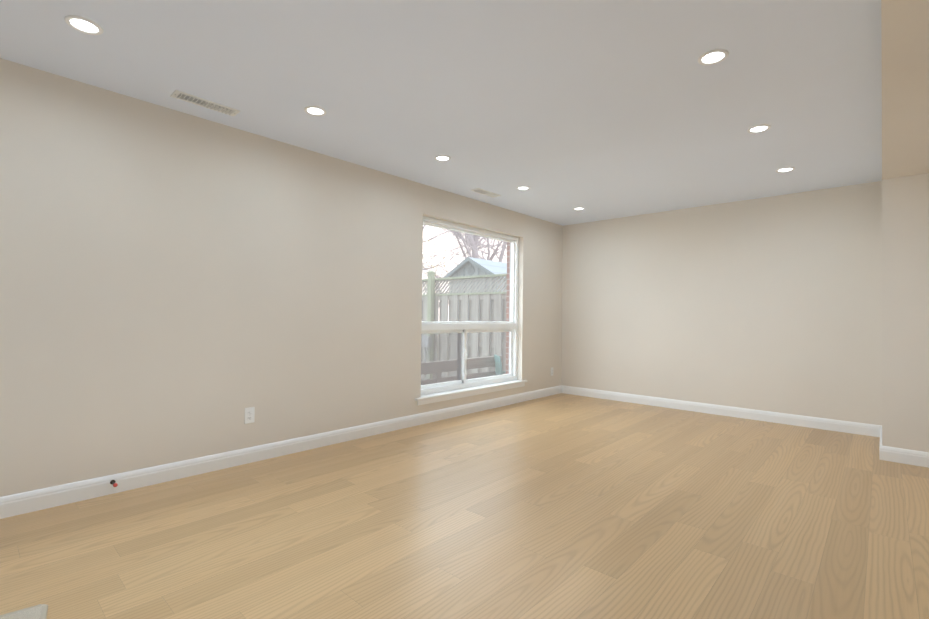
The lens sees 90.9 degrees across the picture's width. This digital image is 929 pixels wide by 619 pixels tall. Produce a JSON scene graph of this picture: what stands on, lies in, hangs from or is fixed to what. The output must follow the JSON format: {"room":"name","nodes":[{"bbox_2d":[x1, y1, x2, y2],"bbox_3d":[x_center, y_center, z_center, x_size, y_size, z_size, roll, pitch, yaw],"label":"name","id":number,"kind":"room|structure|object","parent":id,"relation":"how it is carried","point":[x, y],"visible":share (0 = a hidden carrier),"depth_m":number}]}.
{"room":"empty living room","nodes":[
{"label":"empty living room","id":0,"kind":"room"},
{"bbox_2d":[0,58,562,496],"bbox_3d":[-1.281,-0.144,3.767,0.180,2.770,8.160,0,-1,42],"label":"wall","id":1,"kind":"structure","parent":0,"point":[176,286],"depth_m":3.06},
{"bbox_2d":[244,407,254,423],"bbox_3d":[-1.560,0.769,3.321,0.009,0.114,0.070,0,-1,42],"label":"electrical outlet","id":2,"kind":"object","parent":1,"relation":"attached to","point":[249,414],"visible":1,"depth_m":3.32},
{"bbox_2d":[0,385,563,518],"bbox_3d":[-1.224,1.066,3.683,0.016,0.110,7.760,0,-1,42],"label":"baseboard","id":3,"kind":"structure","parent":1,"relation":"attached to","point":[33,500],"depth_m":3.16},
{"bbox_2d":[110,480,117,486],"bbox_3d":[-2.063,1.027,2.692,0.082,0.026,0.026,0,-1,42],"label":"doorstop","id":4,"kind":"object","parent":3,"relation":"attached to","point":[114,483],"visible":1,"depth_m":2.69},
{"bbox_2d":[421,216,518,394],"bbox_3d":[0.066,-0.028,5.293,0.110,1.835,1.735,0,-1,42],"label":"window","id":5,"kind":"structure","parent":1,"relation":"in","point":[469,333],"depth_m":5.26},
{"bbox_2d":[415,380,526,400],"bbox_3d":[0.133,0.902,5.208,0.111,0.025,1.885,0,-1,42],"label":"window sill","id":6,"kind":"structure","parent":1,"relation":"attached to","point":[451,392],"depth_m":5.06},
{"bbox_2d":[417,383,524,404],"bbox_3d":[0.152,0.940,5.190,0.013,0.052,1.825,0,-1,42],"label":"apron","id":7,"kind":"object","parent":1,"relation":"attached to","point":[445,398],"visible":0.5,"depth_m":5.05},
{"bbox_2d":[0,0,881,225],"bbox_3d":[0.053,-1.405,2.579,3.395,0.250,7.760,0,-1,42],"label":"ceiling","id":8,"kind":"structure","parent":0,"point":[598,110],"depth_m":2.58},
{"bbox_2d":[65,15,102,34],"bbox_3d":[-1.748,-1.304,2.102,0.137,0.008,0.137,0,-1,42],"label":"recessed light","id":9,"kind":"object","parent":8,"relation":"in","point":[84,25],"visible":1,"depth_m":2.10},
{"bbox_2d":[170,90,239,115],"bbox_3d":[-1.622,-1.288,2.874,0.112,0.016,0.370,0,-1,42],"label":"ceiling vent","id":10,"kind":"object","parent":8,"relation":"in","point":[196,100],"visible":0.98,"depth_m":2.86},
{"bbox_2d":[304,106,325,115],"bbox_3d":[-0.965,-1.283,2.958,0.137,0.008,0.137,0,-1,42],"label":"recessed light","id":11,"kind":"object","parent":8,"relation":"in","point":[315,110],"visible":1,"depth_m":2.95},
{"bbox_2d":[434,155,450,160],"bbox_3d":[-0.182,-1.261,3.814,0.137,0.008,0.137,0,-1,42],"label":"recessed light","id":12,"kind":"object","parent":8,"relation":"in","point":[442,158],"visible":1,"depth_m":3.81},
{"bbox_2d":[471,188,500,196],"bbox_3d":[0.230,-1.237,4.865,0.112,0.016,0.370,0,-1,42],"label":"ceiling vent","id":13,"kind":"object","parent":8,"relation":"in","point":[484,192],"visible":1,"depth_m":4.84},
{"bbox_2d":[517,186,529,189],"bbox_3d":[0.600,-1.239,4.670,0.137,0.008,0.137,0,-1,42],"label":"recessed light","id":14,"kind":"object","parent":8,"relation":"in","point":[523,188],"visible":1,"depth_m":4.67},
{"bbox_2d":[573,207,584,209],"bbox_3d":[1.383,-1.217,5.526,0.137,0.008,0.137,0,-1,42],"label":"recessed light","id":15,"kind":"object","parent":8,"relation":"in","point":[579,208],"visible":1,"depth_m":5.52},
{"bbox_2d":[698,49,728,64],"bbox_3d":[1.248,-1.265,2.296,0.137,0.008,0.137,0,-1,42],"label":"recessed light","id":16,"kind":"object","parent":8,"relation":"in","point":[715,56],"visible":1,"depth_m":2.29},
{"bbox_2d":[747,124,770,132],"bbox_3d":[2.027,-1.243,3.148,0.137,0.008,0.137,0,-1,42],"label":"recessed light","id":17,"kind":"object","parent":8,"relation":"in","point":[759,128],"visible":1,"depth_m":3.14},
{"bbox_2d":[776,167,794,172],"bbox_3d":[2.807,-1.222,4.000,0.137,0.008,0.137,0,-1,42],"label":"recessed light","id":18,"kind":"object","parent":8,"relation":"in","point":[784,169],"visible":0.98,"depth_m":3.99},
{"bbox_2d":[0,393,928,618],"bbox_3d":[0.843,1.179,1.791,5.980,0.120,8.160,0,-1,42],"label":"floor","id":19,"kind":"structure","parent":0,"point":[563,506],"depth_m":2.31},
{"bbox_2d":[0,604,47,618],"bbox_3d":[-1.479,1.075,1.121,0.620,0.014,0.950,1,-1,-39],"label":"mat","id":20,"kind":"object","parent":19,"relation":"on","point":[39,611],"visible":0.98,"depth_m":1.62},
{"bbox_2d":[561,181,881,424],"bbox_3d":[3.610,-0.071,4.686,5.800,2.770,0.200,0,-1,42],"label":"wall","id":21,"kind":"structure","parent":0,"point":[772,303],"depth_m":5.07},
{"bbox_2d":[564,386,875,436],"bbox_3d":[2.647,1.138,5.390,3.365,0.110,0.016,0,-1,42],"label":"baseboard","id":22,"kind":"structure","parent":21,"relation":"attached to","point":[768,416],"depth_m":5.06},
{"bbox_2d":[881,0,928,179],"bbox_3d":[1.806,-1.315,0.346,2.205,0.450,6.834,0,-1,42],"label":"ceiling soffit","id":23,"kind":"structure","parent":0,"point":[905,78],"depth_m":2.18},
{"bbox_2d":[882,173,928,451],"bbox_3d":[4.484,-0.082,3.125,2.405,2.770,0.926,0,-1,42],"label":"wall","id":24,"kind":"structure","parent":0,"point":[905,312],"depth_m":3.50},
{"bbox_2d":[876,425,881,444],"bbox_3d":[3.571,1.128,3.920,0.016,0.110,0.900,0,-1,42],"label":"baseboard","id":25,"kind":"structure","parent":24,"relation":"attached to","point":[878,427],"depth_m":4.26},
{"bbox_2d":[879,445,928,467],"bbox_3d":[4.063,1.119,2.840,2.201,0.110,0.016,0,-1,42],"label":"baseboard","id":26,"kind":"structure","parent":24,"relation":"attached to","point":[893,454],"depth_m":3.48}
]}

